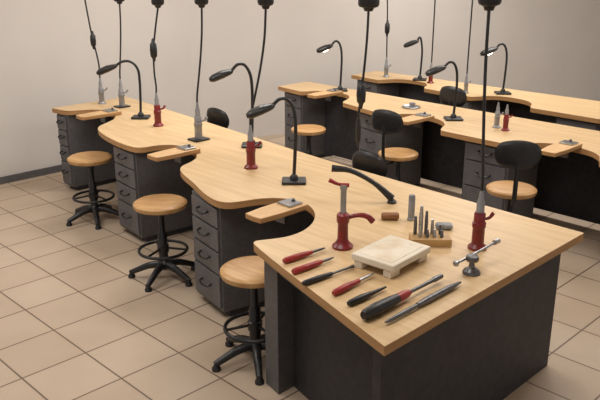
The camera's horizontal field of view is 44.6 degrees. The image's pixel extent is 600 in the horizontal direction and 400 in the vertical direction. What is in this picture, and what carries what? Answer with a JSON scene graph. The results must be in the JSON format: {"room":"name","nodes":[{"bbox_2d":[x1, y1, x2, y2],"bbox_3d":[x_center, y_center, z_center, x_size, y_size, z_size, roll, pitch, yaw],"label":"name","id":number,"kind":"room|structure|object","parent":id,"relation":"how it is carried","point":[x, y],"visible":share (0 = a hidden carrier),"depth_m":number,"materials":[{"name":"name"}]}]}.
{"room":"jewelry making workshop","nodes":[
{"label":"jewelry making workshop","id":0,"kind":"room"},
{"bbox_2d":[0,0,192,176],"bbox_3d":[-3.875,-1.594,7.125,6.790,3.300,0.150,-18,25,-42],"label":"wall","id":1,"kind":"structure","parent":0,"point":[48,59],"depth_m":8.36,"materials":[{"name":"paint"}]},
{"bbox_2d":[0,164,61,184],"bbox_3d":[-3.811,-0.049,7.582,6.750,0.080,0.020,-18,25,-42],"label":"baseboard","id":2,"kind":"structure","parent":1,"relation":"attached to","point":[58,168],"depth_m":8.29,"materials":[{"name":"grey metal"}]},
{"bbox_2d":[0,134,599,399],"bbox_3d":[1.061,0.416,6.477,22.000,0.100,18.000,-18,25,-42],"label":"floor","id":3,"kind":"structure","parent":0,"point":[74,325],"depth_m":5.10,"materials":[{"name":"tile"}]},
{"bbox_2d":[66,151,118,229],"bbox_3d":[-1.962,-0.115,6.913,0.539,0.630,0.547,10,21,26],"label":"stool","id":4,"kind":"object","parent":3,"relation":"on","point":[89,159],"visible":0.91,"depth_m":6.85,"materials":[{"name":"brown wood"}]},
{"bbox_2d":[128,194,194,291],"bbox_3d":[-1.078,0.305,5.657,0.539,0.630,0.547,-2,19,-6],"label":"stool","id":5,"kind":"object","parent":3,"relation":"on","point":[160,205],"visible":0.99,"depth_m":5.60,"materials":[{"name":"brown wood"}]},
{"bbox_2d":[207,107,228,127],"bbox_3d":[-0.667,-0.490,7.473,0.539,0.985,0.570,3,19,10],"label":"stool","id":6,"kind":"object","parent":3,"relation":"on","point":[216,116],"visible":0.06,"depth_m":7.13,"materials":[{"name":"black plastic"}]},
{"bbox_2d":[212,256,265,385],"bbox_3d":[-0.282,0.697,4.487,0.539,0.630,0.547,15,23,37],"label":"stool","id":7,"kind":"object","parent":3,"relation":"on","point":[246,271],"visible":0.73,"depth_m":4.42,"materials":[{"name":"brown wood"}]},
{"bbox_2d":[291,124,325,154],"bbox_3d":[0.079,-0.489,8.030,0.539,0.630,0.547,5,19,15],"label":"stool","id":8,"kind":"object","parent":3,"relation":"on","point":[308,130],"visible":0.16,"depth_m":7.89,"materials":[{"name":"brown wood"}]},
{"bbox_2d":[52,97,583,399],"bbox_3d":[-0.806,0.133,5.779,1.822,0.880,5.748,-15,24,-38],"label":"workbench","id":9,"kind":"object","parent":3,"relation":"on","point":[487,336],"visible":0.94,"depth_m":4.19,"materials":[{"name":"brown wood"}]},
{"bbox_2d":[76,108,121,122],"bbox_3d":[-1.996,-0.827,7.252,0.426,0.131,0.170,-18,25,-42],"label":"pin","id":10,"kind":"object","parent":9,"relation":"attached to","point":[104,113],"visible":1,"depth_m":7.22,"materials":[{"name":"brown wood"}]},
{"bbox_2d":[96,60,150,119],"bbox_3d":[-1.719,-1.075,7.104,0.482,0.568,0.150,0,19,0],"label":"desk lamp","id":11,"kind":"object","parent":9,"relation":"on","point":[140,116],"visible":1,"depth_m":7.05,"materials":[{"name":"black plastic"}]},
{"bbox_2d":[147,144,200,162],"bbox_3d":[-1.010,-0.355,5.841,0.416,0.131,0.170,-18,25,-42],"label":"pin","id":12,"kind":"object","parent":9,"relation":"attached to","point":[177,153],"visible":1,"depth_m":5.81,"materials":[{"name":"brown wood"}]},
{"bbox_2d":[209,62,261,147],"bbox_3d":[-0.529,-0.781,6.024,0.422,0.698,0.150,0,19,0],"label":"desk lamp","id":13,"kind":"object","parent":9,"relation":"on","point":[221,74],"visible":0.81,"depth_m":5.92,"materials":[{"name":"black plastic"}]},
{"bbox_2d":[246,97,305,184],"bbox_3d":[-0.164,-0.413,5.066,0.412,0.608,0.150,0,19,0],"label":"desk lamp","id":14,"kind":"object","parent":9,"relation":"on","point":[259,110],"visible":1,"depth_m":5.01,"materials":[{"name":"black plastic"}]},
{"bbox_2d":[245,198,307,223],"bbox_3d":[-0.147,0.085,4.526,0.396,0.131,0.170,-18,25,-42],"label":"pin","id":15,"kind":"object","parent":9,"relation":"attached to","point":[279,211],"visible":1,"depth_m":4.50,"materials":[{"name":"brown wood"}]},
{"bbox_2d":[282,247,324,262],"bbox_3d":[0.025,0.288,3.873,0.282,0.036,0.036,-14,23,-37],"label":"graver","id":16,"kind":"object","parent":9,"relation":"on","point":[297,256],"visible":1,"depth_m":3.83,"materials":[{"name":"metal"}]},
{"bbox_2d":[291,257,333,273],"bbox_3d":[0.071,0.330,3.749,0.281,0.034,0.034,-15,24,-38],"label":"graver","id":17,"kind":"object","parent":9,"relation":"on","point":[305,267],"visible":1,"depth_m":3.71,"materials":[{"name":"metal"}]},
{"bbox_2d":[302,264,354,285],"bbox_3d":[0.143,0.371,3.634,0.332,0.030,0.030,-14,23,-37],"label":"file","id":18,"kind":"object","parent":9,"relation":"on","point":[317,278],"visible":1,"depth_m":3.59,"materials":[{"name":"black plastic"}]},
{"bbox_2d":[328,178,374,250],"bbox_3d":[0.276,0.067,3.963,0.252,0.397,0.116,-5,19,-14],"label":"bench vise","id":19,"kind":"object","parent":9,"relation":"on","point":[342,243],"visible":1,"depth_m":3.95,"materials":[{"name":"red paint"}]},
{"bbox_2d":[332,273,374,294],"bbox_3d":[0.262,0.401,3.534,0.036,0.036,0.310,17,25,40],"label":"graver","id":20,"kind":"object","parent":9,"relation":"on","point":[349,285],"visible":1,"depth_m":3.48,"materials":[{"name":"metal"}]},
{"bbox_2d":[331,165,396,203],"bbox_3d":[0.413,-0.105,4.726,0.427,0.239,0.060,3,19,10],"label":"handle","id":21,"kind":"object","parent":9,"relation":"on","point":[335,168],"visible":1,"depth_m":4.70,"materials":[{"name":"black plastic"}]},
{"bbox_2d":[347,286,386,305],"bbox_3d":[0.315,0.443,3.411,0.260,0.034,0.034,-16,24,-40],"label":"burnisher","id":22,"kind":"object","parent":9,"relation":"on","point":[364,296],"visible":1,"depth_m":3.37,"materials":[{"name":"black plastic"}]},
{"bbox_2d":[381,212,398,219],"bbox_3d":[0.544,0.097,4.424,0.110,0.048,0.048,0,19,0],"label":"wooden dowel","id":23,"kind":"object","parent":9,"relation":"on","point":[384,215],"visible":1,"depth_m":4.41,"materials":[{"name":"brown wood"}]},
{"bbox_2d":[351,235,430,278],"bbox_3d":[0.474,0.291,3.796,0.260,0.078,0.350,15,24,38],"label":"board","id":24,"kind":"object","parent":9,"relation":"on","point":[390,253],"visible":1,"depth_m":3.74,"materials":[{"name":"stone"}]},
{"bbox_2d":[360,274,443,319],"bbox_3d":[0.484,0.438,3.386,0.590,0.060,0.060,-18,25,-42],"label":"screwdriver","id":25,"kind":"object","parent":9,"relation":"on","point":[377,308],"visible":1,"depth_m":3.28,"materials":[{"name":"black plastic"}]},
{"bbox_2d":[407,194,415,220],"bbox_3d":[0.672,0.044,4.407,0.048,0.160,0.048,-18,25,-42],"label":"cylinder","id":26,"kind":"object","parent":9,"relation":"on","point":[411,204],"visible":0.91,"depth_m":4.39,"materials":[{"name":"grey metal"}]},
{"bbox_2d":[385,281,461,322],"bbox_3d":[0.573,0.463,3.354,0.580,0.032,0.032,-18,25,-42],"label":"file","id":27,"kind":"object","parent":9,"relation":"on","point":[448,288],"visible":1,"depth_m":3.35,"materials":[{"name":"metal"}]},
{"bbox_2d":[409,205,451,246],"bbox_3d":[0.721,0.141,4.037,0.220,0.210,0.120,0,19,0],"label":"block","id":28,"kind":"object","parent":9,"relation":"on","point":[432,238],"visible":0.99,"depth_m":4.03,"materials":[{"name":"brown wood"}]},
{"bbox_2d":[435,222,452,229],"bbox_3d":[0.842,0.152,4.279,0.100,0.035,0.060,2,19,5],"label":"stone","id":29,"kind":"object","parent":9,"relation":"on","point":[445,225],"visible":1,"depth_m":4.25,"materials":[{"name":"white stone"}]},
{"bbox_2d":[453,238,500,276],"bbox_3d":[0.913,0.298,3.718,0.376,0.114,0.091,-18,25,-42],"label":"hammer","id":30,"kind":"object","parent":9,"relation":"on","point":[471,270],"visible":1,"depth_m":3.66,"materials":[{"name":"metal"}]},
{"bbox_2d":[352,151,386,176],"bbox_3d":[0.670,0.049,5.856,0.539,0.990,0.570,3,19,10],"label":"stool","id":31,"kind":"object","parent":3,"relation":"on","point":[365,161],"visible":0.06,"depth_m":5.52,"materials":[{"name":"black leather"}]},
{"bbox_2d":[371,109,417,180],"bbox_3d":[0.921,-0.374,6.984,0.539,1.075,0.562,12,22,32],"label":"stool","id":32,"kind":"object","parent":3,"relation":"on","point":[383,121],"visible":0.44,"depth_m":6.71,"materials":[{"name":"brown wood"}]},
{"bbox_2d":[278,82,599,223],"bbox_3d":[1.704,-0.320,7.132,1.062,0.880,5.734,-17,25,-40],"label":"workbench","id":33,"kind":"object","parent":3,"relation":"on","point":[449,152],"visible":0.6,"depth_m":7.17,"materials":[{"name":"brown wood"}]},
{"bbox_2d":[307,88,342,100],"bbox_3d":[0.281,-1.186,8.325,0.446,0.131,0.170,-18,25,-42],"label":"pin","id":34,"kind":"object","parent":33,"relation":"attached to","point":[329,93],"visible":1,"depth_m":8.30,"materials":[{"name":"brown wood"}]},
{"bbox_2d":[316,40,347,91],"bbox_3d":[0.373,-1.569,8.550,0.372,0.588,0.150,0,19,0],"label":"desk lamp","id":35,"kind":"object","parent":33,"relation":"on","point":[324,48],"visible":0.98,"depth_m":8.48,"materials":[{"name":"black plastic"}]},
{"bbox_2d":[402,102,420,108],"bbox_3d":[1.167,-0.995,7.683,0.200,0.050,0.200,-18,25,-42],"label":"dish","id":36,"kind":"object","parent":33,"relation":"on","point":[411,105],"visible":1,"depth_m":7.67,"materials":[{"name":"grey plastic"}]},
{"bbox_2d":[409,102,414,106],"bbox_3d":[1.181,-1.002,7.696,0.064,0.045,0.063,-18,25,-42],"label":"cup","id":37,"kind":"object","parent":36,"relation":"on","point":[411,104],"depth_m":7.67,"materials":[{"name":"grey plastic"}]},
{"bbox_2d":[402,112,433,127],"bbox_3d":[1.101,-0.760,7.051,0.426,0.131,0.170,-18,25,-42],"label":"pin","id":38,"kind":"object","parent":33,"relation":"attached to","point":[417,119],"visible":0.95,"depth_m":7.04,"materials":[{"name":"brown wood"}]},
{"bbox_2d":[425,61,462,120],"bbox_3d":[1.386,-1.052,7.037,0.382,0.568,0.150,0,19,0],"label":"desk lamp","id":39,"kind":"object","parent":33,"relation":"on","point":[436,69],"visible":1,"depth_m":6.99,"materials":[{"name":"black plastic"}]},
{"bbox_2d":[492,102,503,127],"bbox_3d":[1.831,-0.787,6.766,0.090,0.238,0.078,-18,25,-42],"label":"stand","id":40,"kind":"object","parent":33,"relation":"on","point":[497,113],"visible":1,"depth_m":6.75,"materials":[{"name":"grey metal"}]},
{"bbox_2d":[501,105,512,130],"bbox_3d":[1.880,-0.749,6.652,0.090,0.238,0.078,-18,25,-42],"label":"stand","id":41,"kind":"object","parent":33,"relation":"on","point":[506,115],"visible":1,"depth_m":6.64,"materials":[{"name":"red paint"}]},
{"bbox_2d":[541,139,581,157],"bbox_3d":[2.123,-0.402,5.981,0.456,0.131,0.170,-18,25,-42],"label":"pin","id":42,"kind":"object","parent":33,"relation":"attached to","point":[562,148],"visible":0.97,"depth_m":5.94,"materials":[{"name":"brown wood"}]},
{"bbox_2d":[439,86,466,106],"bbox_3d":[1.794,-0.774,8.197,0.539,1.065,0.570,3,19,10],"label":"stool","id":43,"kind":"object","parent":3,"relation":"on","point":[447,93],"visible":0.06,"depth_m":7.87,"materials":[{"name":"black plastic"}]},
{"bbox_2d":[351,71,599,130],"bbox_3d":[2.644,-0.653,8.125,1.029,0.880,5.450,-18,25,-42],"label":"workbench","id":44,"kind":"object","parent":3,"relation":"on","point":[569,111],"visible":0.16,"depth_m":8.48,"materials":[{"name":"brown wood"}]},
{"bbox_2d":[403,36,426,80],"bbox_3d":[1.466,-1.803,9.311,0.312,0.549,0.150,5,19,14],"label":"desk lamp","id":45,"kind":"object","parent":44,"relation":"on","point":[412,42],"visible":1,"depth_m":9.26,"materials":[{"name":"black plastic"}]},
{"bbox_2d":[480,43,511,94],"bbox_3d":[2.234,-1.501,8.363,0.382,0.578,0.150,0,19,0],"label":"desk lamp","id":46,"kind":"object","parent":44,"relation":"on","point":[491,50],"visible":0.94,"depth_m":8.33,"materials":[{"name":"black plastic"}]},
{"bbox_2d":[486,140,541,212],"bbox_3d":[1.689,-0.019,5.926,0.539,1.075,0.564,3,19,10],"label":"stool","id":47,"kind":"object","parent":3,"relation":"on","point":[518,155],"visible":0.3,"depth_m":5.58,"materials":[{"name":"brown wood"}]},
{"bbox_2d":[188,0,599,136],"bbox_3d":[3.142,-2.970,11.237,9.956,3.300,0.151,-8,20,-21],"label":"wall","id":48,"kind":"structure","parent":0,"point":[553,46],"depth_m":10.49,"materials":[{"name":"paint"}]},
{"bbox_3d":[1.061,-2.809,5.398,22.000,0.100,18.000,-18,25,-42],"label":"ceiling","id":49,"kind":"structure","parent":0,"visible":0},
{"bbox_2d":[84,0,107,103],"bbox_3d":[-2.151,-2.187,7.510,0.179,2.420,0.090,-6,20,-18],"label":"tool","id":50,"kind":"object","parent":49,"relation":"hanging from","point":[92,36],"visible":0.98,"depth_m":7.74,"materials":[{"name":"grey plastic"}]},
{"bbox_2d":[114,0,130,108],"bbox_3d":[-1.853,-2.130,7.341,0.176,2.420,0.136,-18,25,-42],"label":"tool","id":51,"kind":"object","parent":49,"relation":"hanging from","point":[121,95],"visible":0.99,"depth_m":7.63,"materials":[{"name":"grey plastic"}]},
{"bbox_2d":[150,0,165,126],"bbox_3d":[-1.299,-1.851,6.508,0.176,2.420,0.122,-8,20,-23],"label":"tool","id":52,"kind":"object","parent":49,"relation":"hanging from","point":[157,3],"visible":1,"depth_m":6.70,"materials":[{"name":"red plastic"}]},
{"bbox_2d":[187,0,209,142],"bbox_3d":[-0.850,-1.669,5.962,0.193,2.420,0.163,-18,25,-42],"label":"tool","id":53,"kind":"object","parent":49,"relation":"hanging from","point":[199,137],"visible":1,"depth_m":6.24,"materials":[{"name":"grey plastic"}]},
{"bbox_2d":[244,0,273,169],"bbox_3d":[-0.301,-1.389,5.128,0.237,2.420,0.116,0,19,0],"label":"tool","id":54,"kind":"object","parent":49,"relation":"hanging from","point":[250,150],"visible":0.96,"depth_m":5.40,"materials":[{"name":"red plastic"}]},
{"bbox_2d":[356,0,379,146],"bbox_3d":[0.463,-1.423,4.896,0.145,2.210,0.145,0,19,0],"label":"tool","id":55,"kind":"object","parent":49,"relation":"hanging from","point":[367,5],"visible":1,"depth_m":5.10,"materials":[{"name":"grey plastic"}]},
{"bbox_2d":[383,0,390,76],"bbox_3d":[1.078,-2.762,9.230,0.247,2.420,0.090,-7,20,-19],"label":"tool","id":56,"kind":"object","parent":49,"relation":"hanging from","point":[387,25],"visible":1,"depth_m":9.48,"materials":[{"name":"grey plastic"}]},
{"bbox_2d":[427,0,435,83],"bbox_3d":[1.638,-2.614,8.786,0.104,2.420,0.089,-18,25,-42],"label":"tool","id":57,"kind":"object","parent":49,"relation":"hanging from","point":[430,80],"visible":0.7,"depth_m":9.03,"materials":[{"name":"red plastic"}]},
{"bbox_2d":[464,0,472,93],"bbox_3d":[1.930,-2.392,8.124,0.091,2.420,0.089,-18,25,-42],"label":"tool","id":58,"kind":"object","parent":49,"relation":"hanging from","point":[466,82],"visible":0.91,"depth_m":8.38,"materials":[{"name":"grey plastic"}]},
{"bbox_2d":[467,0,501,251],"bbox_3d":[0.960,-0.886,3.623,0.172,2.420,0.116,7,20,19],"label":"tool","id":59,"kind":"object","parent":49,"relation":"hanging from","point":[479,224],"visible":0.98,"depth_m":3.87,"materials":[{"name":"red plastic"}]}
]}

